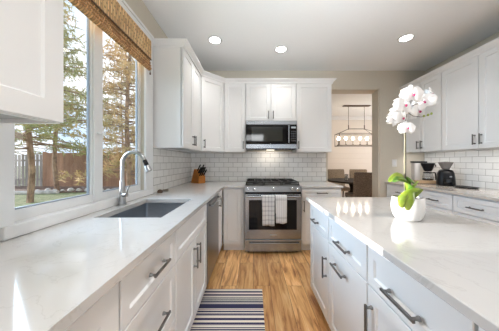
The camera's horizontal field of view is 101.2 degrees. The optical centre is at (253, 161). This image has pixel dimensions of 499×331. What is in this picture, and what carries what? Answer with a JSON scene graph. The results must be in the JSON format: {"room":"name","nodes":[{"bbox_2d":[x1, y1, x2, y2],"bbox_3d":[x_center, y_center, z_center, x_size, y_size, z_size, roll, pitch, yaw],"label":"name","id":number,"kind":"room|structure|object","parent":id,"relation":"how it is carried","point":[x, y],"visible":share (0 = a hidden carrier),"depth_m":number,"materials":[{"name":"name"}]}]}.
{"room":"kitchen","nodes":[
{"label":"kitchen","id":0,"kind":"room"},
{"bbox_2d":[125,0,190,192],"bbox_3d":[-1.083,-0.142,-0.050,0.083,2.755,7.400,0,0,0],"label":"wall","id":1,"kind":"structure","parent":0,"point":[171,168],"depth_m":2.27,"materials":[{"name":"beige paint"}]},
{"bbox_2d":[0,0,63,123],"bbox_3d":[-0.871,-0.670,0.385,0.358,1.050,0.809,0,0,0],"label":"upper cabinet","id":2,"kind":"object","parent":1,"relation":"attached to","point":[31,31],"visible":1,"depth_m":0.68,"materials":[{"name":"white paint"}]},
{"bbox_2d":[0,0,153,240],"bbox_3d":[-1.068,-0.474,1.448,0.104,1.602,1.305,0,0,0],"label":"window","id":3,"kind":"structure","parent":1,"relation":"in","point":[14,221],"depth_m":1.37,"materials":[{"name":"white paint"}]},
{"bbox_2d":[68,0,151,74],"bbox_3d":[-1.004,-1.002,1.395,0.036,0.335,1.194,0,0,0],"label":"bamboo shade","id":4,"kind":"object","parent":3,"relation":"attached to","point":[109,16],"visible":1,"depth_m":1.52,"materials":[{"name":"brown wicker"}]},
{"bbox_2d":[153,148,190,192],"bbox_3d":[-1.046,0.082,2.765,0.008,0.493,1.330,0,0,0],"label":"tile backsplash","id":5,"kind":"structure","parent":1,"relation":"attached to","point":[171,168],"depth_m":2.55,"materials":[{"name":"white tile"}]},
{"bbox_2d":[153,47,200,150],"bbox_3d":[-0.871,-0.670,2.470,0.358,1.050,0.699,0,0,0],"label":"upper cabinet","id":6,"kind":"object","parent":1,"relation":"attached to","point":[176,80],"visible":0.97,"depth_m":2.12,"materials":[{"name":"white paint"}]},
{"bbox_2d":[152,38,336,83],"bbox_3d":[0.025,-1.214,2.887,2.658,0.062,0.813,0,0,-27],"label":"trim","id":7,"kind":"structure","parent":6,"relation":"attached to","point":[157,42],"depth_m":2.97,"materials":[{"name":"white paint"}]},
{"bbox_2d":[206,235,330,330],"bbox_3d":[2.075,1.295,1.700,6.650,0.120,10.900,0,0,0],"label":"floor","id":8,"kind":"structure","parent":0,"point":[290,303],"depth_m":2.11,"materials":[{"name":"brown wood"}]},
{"bbox_2d":[65,282,118,330],"bbox_3d":[-0.714,0.797,0.373,0.653,0.876,0.546,0,0,0],"label":"base cabinet","id":9,"kind":"object","parent":8,"relation":"on","point":[103,315],"visible":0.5,"depth_m":0.57,"materials":[{"name":"white paint"}]},
{"bbox_2d":[119,232,174,330],"bbox_3d":[-0.714,0.797,0.879,0.653,0.876,0.464,0,0,0],"label":"drawer base","id":10,"kind":"object","parent":8,"relation":"on","point":[147,292],"visible":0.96,"depth_m":0.85,"materials":[{"name":"white paint"}]},
{"bbox_2d":[175,204,206,330],"bbox_3d":[-0.714,0.797,1.481,0.653,0.876,0.737,0,0,0],"label":"sink base","id":11,"kind":"object","parent":8,"relation":"on","point":[191,237],"visible":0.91,"depth_m":1.39,"materials":[{"name":"white paint"}]},
{"bbox_2d":[0,181,245,330],"bbox_3d":[-0.585,0.343,1.411,0.929,0.030,4.021,0,0,0],"label":"countertop","id":12,"kind":"structure","parent":11,"relation":"on","point":[51,276],"depth_m":0.70,"materials":[{"name":"white stone"}]},
{"bbox_2d":[118,150,151,205],"bbox_3d":[-0.893,0.121,1.548,0.253,0.413,0.064,0,0,0],"label":"kitchen faucet","id":13,"kind":"object","parent":12,"relation":"on","point":[123,193],"visible":1,"depth_m":1.54,"materials":[{"name":"silver metal"}]},
{"bbox_2d":[107,203,183,217],"bbox_3d":[-0.738,0.466,1.495,0.427,0.214,0.622,0,0,0],"label":"sink","id":14,"kind":"object","parent":12,"relation":"in","point":[146,210],"visible":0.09,"depth_m":1.79,"materials":[{"name":"metal"}]},
{"bbox_2d":[191,169,204,183],"bbox_3d":[-0.854,0.222,3.170,0.194,0.213,0.126,0,0,38],"label":"knife block","id":15,"kind":"object","parent":12,"relation":"on","point":[196,178],"visible":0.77,"depth_m":3.11,"materials":[{"name":"orange wood"}]},
{"bbox_2d":[206,193,220,284],"bbox_3d":[-0.697,0.797,2.152,0.646,0.875,0.596,0,0,0],"label":"dishwasher","id":16,"kind":"object","parent":8,"relation":"on","point":[212,222],"visible":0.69,"depth_m":2.08,"materials":[{"name":"silver metal"}]},
{"bbox_2d":[219,190,221,251],"bbox_3d":[-0.714,0.797,2.612,0.653,0.876,0.314,0,0,0],"label":"base cabinet","id":17,"kind":"object","parent":8,"relation":"on","point":[220,192],"visible":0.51,"depth_m":2.67,"materials":[{"name":"white paint"}]},
{"bbox_2d":[190,289,264,330],"bbox_3d":[-0.202,1.230,1.462,0.573,0.010,1.025,0,0,0],"label":"striped rug","id":18,"kind":"object","parent":8,"relation":"on","point":[219,309],"visible":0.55,"depth_m":1.68,"materials":[{"name":"fabric"}]},
{"bbox_2d":[223,188,244,249],"bbox_3d":[-0.269,0.797,3.100,0.291,0.876,0.620,0,0,0],"label":"base cabinet","id":19,"kind":"object","parent":8,"relation":"on","point":[233,198],"visible":0.85,"depth_m":2.80,"materials":[{"name":"white paint"}]},
{"bbox_2d":[245,178,301,251],"bbox_3d":[0.264,0.754,3.039,0.762,0.962,0.732,0,0,0],"label":"range","id":20,"kind":"object","parent":8,"relation":"on","point":[287,236],"visible":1,"depth_m":2.74,"materials":[{"name":"silver metal"}]},
{"bbox_2d":[262,195,274,225],"bbox_3d":[0.195,0.637,2.675,0.165,0.394,0.061,0,0,0],"label":"dish towel","id":21,"kind":"object","parent":20,"relation":"hanging from","point":[268,201],"visible":1,"depth_m":2.66,"materials":[{"name":"white fabric"}]},
{"bbox_2d":[245,179,297,184],"bbox_3d":[0.264,0.320,3.103,0.754,0.059,0.605,0,0,0],"label":"cooktop","id":22,"kind":"object","parent":20,"relation":"in","point":[249,181],"depth_m":2.97,"materials":[{"name":"black metal"}]},
{"bbox_2d":[275,195,286,223],"bbox_3d":[0.362,0.622,2.675,0.150,0.364,0.061,0,0,0],"label":"dish towel","id":23,"kind":"object","parent":20,"relation":"hanging from","point":[280,200],"visible":1,"depth_m":2.66,"materials":[{"name":"white fabric"}]},
{"bbox_2d":[310,203,328,323],"bbox_3d":[0.849,0.797,1.635,0.733,0.876,0.449,0,0,0],"label":"base cabinet","id":24,"kind":"object","parent":8,"relation":"on","point":[319,225],"visible":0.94,"depth_m":1.60,"materials":[{"name":"white paint"}]},
{"bbox_2d":[301,188,340,249],"bbox_3d":[0.927,0.797,3.083,0.549,0.876,0.653,0,0,0],"label":"base cabinet","id":25,"kind":"object","parent":8,"relation":"on","point":[306,192],"visible":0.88,"depth_m":2.79,"materials":[{"name":"white paint"}]},
{"bbox_2d":[293,181,342,187],"bbox_3d":[0.931,0.343,3.095,0.567,0.030,0.651,0,0,0],"label":"countertop","id":26,"kind":"structure","parent":25,"relation":"on","point":[305,184],"depth_m":2.94,"materials":[{"name":"white stone"}]},
{"bbox_2d":[328,169,349,196],"bbox_3d":[2.521,0.736,6.054,0.480,1.002,0.538,0,0,2],"label":"dining chair","id":27,"kind":"object","parent":8,"relation":"on","point":[332,173],"visible":0.43,"depth_m":6.23,"materials":[{"name":"brown fabric"}]},
{"bbox_2d":[328,178,353,191],"bbox_3d":[2.580,0.857,5.320,1.300,0.753,1.300,0,0,0],"label":"dining table","id":28,"kind":"object","parent":8,"relation":"on","point":[349,181],"visible":0.3,"depth_m":5.23,"materials":[{"name":"brown wood"}]},
{"bbox_2d":[329,217,368,330],"bbox_3d":[0.849,0.797,1.170,0.733,0.876,0.479,0,0,0],"label":"base cabinet","id":29,"kind":"object","parent":8,"relation":"on","point":[348,254],"visible":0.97,"depth_m":1.14,"materials":[{"name":"white paint"}]},
{"bbox_2d":[349,169,366,177],"bbox_3d":[3.137,0.736,6.013,0.480,1.002,0.538,0,0,12],"label":"dining chair","id":30,"kind":"object","parent":8,"relation":"on","point":[351,171],"visible":0.1,"depth_m":6.22,"materials":[{"name":"brown fabric"}]},
{"bbox_2d":[345,172,371,196],"bbox_3d":[2.430,0.736,4.666,0.480,1.002,0.538,0,0,0],"label":"dining chair","id":31,"kind":"object","parent":8,"relation":"on","point":[362,181],"visible":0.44,"depth_m":4.43,"materials":[{"name":"brown fabric"}]},
{"bbox_2d":[387,184,403,197],"bbox_3d":[2.518,0.797,3.095,0.663,0.876,0.649,0,0,0],"label":"drawer base","id":32,"kind":"object","parent":8,"relation":"on","point":[392,189],"visible":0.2,"depth_m":3.24,"materials":[{"name":"white paint"}]},
{"bbox_2d":[364,246,478,330],"bbox_3d":[0.849,0.797,0.703,0.733,0.876,0.453,0,0,0],"label":"base cabinet","id":33,"kind":"object","parent":8,"relation":"on","point":[397,301],"visible":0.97,"depth_m":0.71,"materials":[{"name":"white paint"}]},
{"bbox_2d":[306,197,498,330],"bbox_3d":[0.869,0.343,0.770,0.762,0.030,2.240,0,0,0],"label":"countertop","id":34,"kind":"structure","parent":33,"relation":"on","point":[455,257],"depth_m":0.78,"materials":[{"name":"stone"}]},
{"bbox_2d":[386,85,436,221],"bbox_3d":[0.890,-0.055,1.153,0.292,0.766,0.185,0,0,0],"label":"potted orchid","id":35,"kind":"object","parent":34,"relation":"on","point":[408,206],"visible":1,"depth_m":1.15,"materials":[{"name":"white plant"}]},
{"bbox_2d":[418,189,454,213],"bbox_3d":[2.518,0.797,2.528,0.663,0.876,0.483,0,0,0],"label":"drawer base","id":36,"kind":"object","parent":8,"relation":"on","point":[440,201],"visible":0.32,"depth_m":2.46,"materials":[{"name":"white paint"}]},
{"bbox_2d":[453,195,498,225],"bbox_3d":[2.518,0.797,2.043,0.663,0.876,0.485,0,0,0],"label":"drawer base","id":37,"kind":"object","parent":8,"relation":"on","point":[483,210],"visible":0.32,"depth_m":2.04,"materials":[{"name":"white paint"}]},
{"bbox_3d":[2.518,0.797,1.555,0.663,0.876,0.489,0,0,0],"label":"drawer base","id":38,"kind":"object","parent":8,"relation":"on","visible":0},
{"bbox_2d":[385,181,498,201],"bbox_3d":[2.528,0.343,2.367,0.666,0.030,2.124,0,0,0],"label":"countertop","id":39,"kind":"structure","parent":38,"relation":"on","point":[482,193],"depth_m":2.33,"materials":[{"name":"stone"}]},
{"bbox_2d":[410,161,436,183],"bbox_3d":[2.550,0.161,3.061,0.319,0.333,0.165,0,0,12],"label":"coffee maker","id":40,"kind":"object","parent":39,"relation":"on","point":[415,165],"visible":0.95,"depth_m":3.03,"materials":[{"name":"silver metal"}]},
{"bbox_2d":[421,163,435,170],"bbox_3d":[2.607,0.084,3.051,0.187,0.126,0.165,0,0,0],"label":"basket","id":41,"kind":"object","parent":40,"relation":"on","point":[426,166],"depth_m":3.00,"materials":[{"name":"black plastic"}]},
{"bbox_2d":[436,162,455,185],"bbox_3d":[2.642,0.164,2.816,0.193,0.327,0.189,0,0,30],"label":"coffee grinder","id":42,"kind":"object","parent":39,"relation":"on","point":[445,176],"visible":0.99,"depth_m":2.76,"materials":[{"name":"black plastic"}]},
{"bbox_2d":[454,186,478,188],"bbox_3d":[2.640,0.320,2.545,0.187,0.016,0.260,0,0,0],"label":"serving tray","id":43,"kind":"object","parent":39,"relation":"on","point":[464,187],"visible":0.95,"depth_m":2.53,"materials":[{"name":"black plastic"}]},
{"bbox_2d":[191,71,424,234],"bbox_3d":[2.175,-0.142,3.536,6.450,2.755,0.228,0,0,0],"label":"wall","id":44,"kind":"structure","parent":0,"point":[384,86],"depth_m":3.43,"materials":[{"name":"beige paint"}]},
{"bbox_2d":[181,76,225,152],"bbox_3d":[-0.741,-0.670,3.121,0.600,1.050,0.600,0,0,0],"label":"upper cabinet","id":45,"kind":"object","parent":44,"relation":"attached to","point":[212,91],"visible":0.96,"depth_m":2.97,"materials":[{"name":"white paint"}]},
{"bbox_2d":[225,83,245,152],"bbox_3d":[-0.279,-0.670,3.247,0.322,1.050,0.349,0,0,0],"label":"upper cabinet","id":46,"kind":"object","parent":44,"relation":"attached to","point":[235,93],"visible":0.98,"depth_m":3.11,"materials":[{"name":"white paint"}]},
{"bbox_2d":[191,152,325,180],"bbox_3d":[0.086,0.082,3.426,2.257,0.493,0.008,0,0,0],"label":"tile backsplash","id":47,"kind":"structure","parent":44,"relation":"attached to","point":[248,165],"depth_m":3.42,"materials":[{"name":"white tile"}]},
{"bbox_2d":[246,83,295,120],"bbox_3d":[0.265,-0.901,3.247,0.761,0.588,0.349,0,0,0],"label":"upper cabinet","id":48,"kind":"object","parent":44,"relation":"attached to","point":[264,101],"visible":0.96,"depth_m":3.11,"materials":[{"name":"white paint"}]},
{"bbox_2d":[246,121,296,149],"bbox_3d":[0.266,-0.392,3.203,0.758,0.426,0.425,0,0,0],"label":"microwave oven","id":49,"kind":"object","parent":48,"relation":"attached to","point":[260,135],"visible":1,"depth_m":3.03,"materials":[{"name":"silver metal"}]},
{"bbox_2d":[292,83,331,152],"bbox_3d":[0.919,-0.670,3.247,0.541,1.050,0.349,0,0,0],"label":"upper cabinet","id":50,"kind":"object","parent":44,"relation":"attached to","point":[313,100],"visible":1,"depth_m":3.11,"materials":[{"name":"white paint"}]},
{"bbox_2d":[392,159,396,166],"bbox_3d":[2.360,0.025,3.424,0.080,0.124,0.010,0,0,0],"label":"light switch","id":51,"kind":"object","parent":44,"relation":"attached to","point":[394,161],"visible":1,"depth_m":3.42,"materials":[{"name":"white plastic"}]},
{"bbox_2d":[142,0,498,115],"bbox_3d":[2.075,-1.595,1.700,6.650,0.150,10.900,0,0,0],"label":"ceiling","id":52,"kind":"structure","parent":0,"point":[318,35],"depth_m":2.38,"materials":[{"name":"white paint"}]},
{"bbox_2d":[207,36,221,44],"bbox_3d":[-0.480,-1.515,2.560,0.184,0.008,0.184,0,0,0],"label":"recessed light","id":53,"kind":"object","parent":52,"relation":"in","point":[216,40],"visible":1,"depth_m":2.56,"materials":[{"name":"white paint"}]},
{"bbox_2d":[274,45,287,52],"bbox_3d":[0.373,-1.515,2.770,0.184,0.008,0.184,0,0,0],"label":"recessed light","id":54,"kind":"object","parent":52,"relation":"in","point":[279,49],"visible":1,"depth_m":2.77,"materials":[{"name":"white paint"}]},
{"bbox_2d":[334,105,371,146],"bbox_3d":[2.790,-0.968,5.550,1.067,1.104,0.315,0,0,0],"label":"linear chandelier","id":55,"kind":"object","parent":52,"relation":"hanging from","point":[348,106],"visible":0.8,"depth_m":5.54,"materials":[{"name":"brown metal"}]},
{"bbox_2d":[397,33,415,42],"bbox_3d":[1.876,-1.515,2.520,0.184,0.008,0.184,0,0,0],"label":"recessed light","id":56,"kind":"object","parent":52,"relation":"in","point":[405,38],"visible":1,"depth_m":2.52,"materials":[{"name":"white paint"}]},
{"bbox_2d":[328,120,371,193],"bbox_3d":[2.925,-0.142,7.075,4.950,2.755,0.150,0,0,0],"label":"wall","id":57,"kind":"structure","parent":0,"point":[346,158],"depth_m":7.00,"materials":[{"name":"beige paint"}]},
{"bbox_2d":[332,116,371,119],"bbox_3d":[2.925,-1.470,6.954,4.650,0.100,0.090,0,0,0],"label":"trim","id":58,"kind":"structure","parent":57,"relation":"attached to","point":[333,117],"depth_m":6.93,"materials":[{"name":"white paint"}]},
{"bbox_2d":[424,32,498,189],"bbox_3d":[2.941,-0.142,-0.160,0.158,2.755,7.180,0,0,0],"label":"wall","id":59,"kind":"structure","parent":0,"point":[475,168],"depth_m":2.69,"materials":[{"name":"white tile"}]},
{"bbox_2d":[406,73,452,152],"bbox_3d":[2.666,-0.670,3.075,0.398,1.050,0.689,0,0,0],"label":"upper cabinet","id":60,"kind":"object","parent":59,"relation":"attached to","point":[427,135],"visible":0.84,"depth_m":2.94,"materials":[{"name":"white paint"}]},
{"bbox_2d":[424,149,498,189],"bbox_3d":[2.866,0.082,2.180,0.008,0.493,2.500,0,0,0],"label":"tile backsplash","id":61,"kind":"structure","parent":59,"relation":"attached to","point":[475,168],"depth_m":2.69,"materials":[{"name":"white tile"}]},
{"bbox_2d":[442,46,498,150],"bbox_3d":[2.666,-0.670,2.280,0.398,1.050,0.899,0,0,0],"label":"upper cabinet","id":62,"kind":"object","parent":59,"relation":"attached to","point":[470,88],"visible":0.99,"depth_m":2.34,"materials":[{"name":"white paint"}]},
{"bbox_2d":[400,37,498,89],"bbox_3d":[2.475,-1.214,2.180,0.050,0.062,2.500,0,0,0],"label":"trim","id":63,"kind":"structure","parent":62,"relation":"attached to","point":[494,43],"depth_m":2.48,"materials":[{"name":"white paint"}]},
{"label":"outside","id":64,"kind":"structure","parent":0,"visible":0},
{"bbox_2d":[15,166,85,206],"bbox_3d":[-35.615,1.435,22.500,68.770,0.200,95.000,0,0,0],"label":"ground","id":65,"kind":"structure","parent":64,"point":[20,200],"depth_m":7.62,"materials":[{"name":"green plant"}]},
{"bbox_2d":[15,154,42,185],"bbox_3d":[-17.550,0.460,10.880,13.000,1.750,0.160,0,0,0],"label":"fence","id":66,"kind":"object","parent":65,"relation":"on","point":[22,160],"visible":0.42,"depth_m":10.80,"materials":[{"name":"grey wood"}]},
{"bbox_2d":[15,190,58,194],"bbox_3d":[-14.090,1.285,8.248,11.825,0.180,0.434,0,0,-2],"label":"kerb","id":67,"kind":"object","parent":65,"relation":"on","point":[40,191],"visible":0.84,"depth_m":8.43,"materials":[{"name":"stone"}]},
{"bbox_2d":[15,101,72,170],"bbox_3d":[-16.578,-4.529,14.909,6.364,11.739,7.856,0,0,0],"label":"pine tree","id":68,"kind":"object","parent":65,"relation":"on","point":[50,150],"visible":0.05,"depth_m":15.28,"materials":[{"name":"green plant"}]},
{"bbox_2d":[15,186,119,192],"bbox_3d":[-13.500,1.317,9.600,21.000,0.034,2.600,0,0,0],"label":"garden bed","id":69,"kind":"object","parent":65,"relation":"on","point":[17,188],"visible":0.18,"depth_m":10.29,"materials":[{"name":"grey stone"}]},
{"bbox_2d":[18,0,109,189],"bbox_3d":[-8.994,-3.282,9.354,4.126,9.249,4.386,0,0,0],"label":"pine tree","id":70,"kind":"object","parent":69,"relation":"on","point":[54,154],"visible":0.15,"depth_m":9.32,"materials":[{"name":"green plant"}]},
{"bbox_2d":[15,5,125,202],"bbox_3d":[-7.242,-2.967,6.211,5.264,8.621,5.659,0,0,0],"label":"pine tree","id":71,"kind":"object","parent":65,"relation":"on","point":[27,134],"visible":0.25,"depth_m":6.82,"materials":[{"name":"green plant"}]},
{"bbox_2d":[43,152,134,186],"bbox_3d":[-6.450,0.410,10.680,9.000,1.850,0.160,0,0,0],"label":"fence","id":72,"kind":"object","parent":65,"relation":"on","point":[67,162],"visible":0.2,"depth_m":10.60,"materials":[{"name":"brown wood"}]},
{"bbox_2d":[55,38,134,185],"bbox_3d":[-5.017,-3.266,7.852,4.152,9.251,3.977,0,0,14],"label":"pine tree","id":73,"kind":"object","parent":65,"relation":"on","point":[127,71],"visible":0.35,"depth_m":7.81,"materials":[{"name":"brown plant"}]},
{"bbox_2d":[103,65,133,152],"bbox_3d":[-13.775,-4.784,21.698,6.219,12.252,4.868,0,0,-37],"label":"pine tree","id":74,"kind":"object","parent":65,"relation":"on","point":[116,98],"visible":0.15,"depth_m":21.40,"materials":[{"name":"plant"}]},
{"bbox_2d":[103,49,134,152],"bbox_3d":[-9.081,-4.222,15.238,5.593,11.131,5.652,0,0,0],"label":"pine tree","id":75,"kind":"object","parent":65,"relation":"on","point":[114,49],"visible":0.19,"depth_m":14.36,"materials":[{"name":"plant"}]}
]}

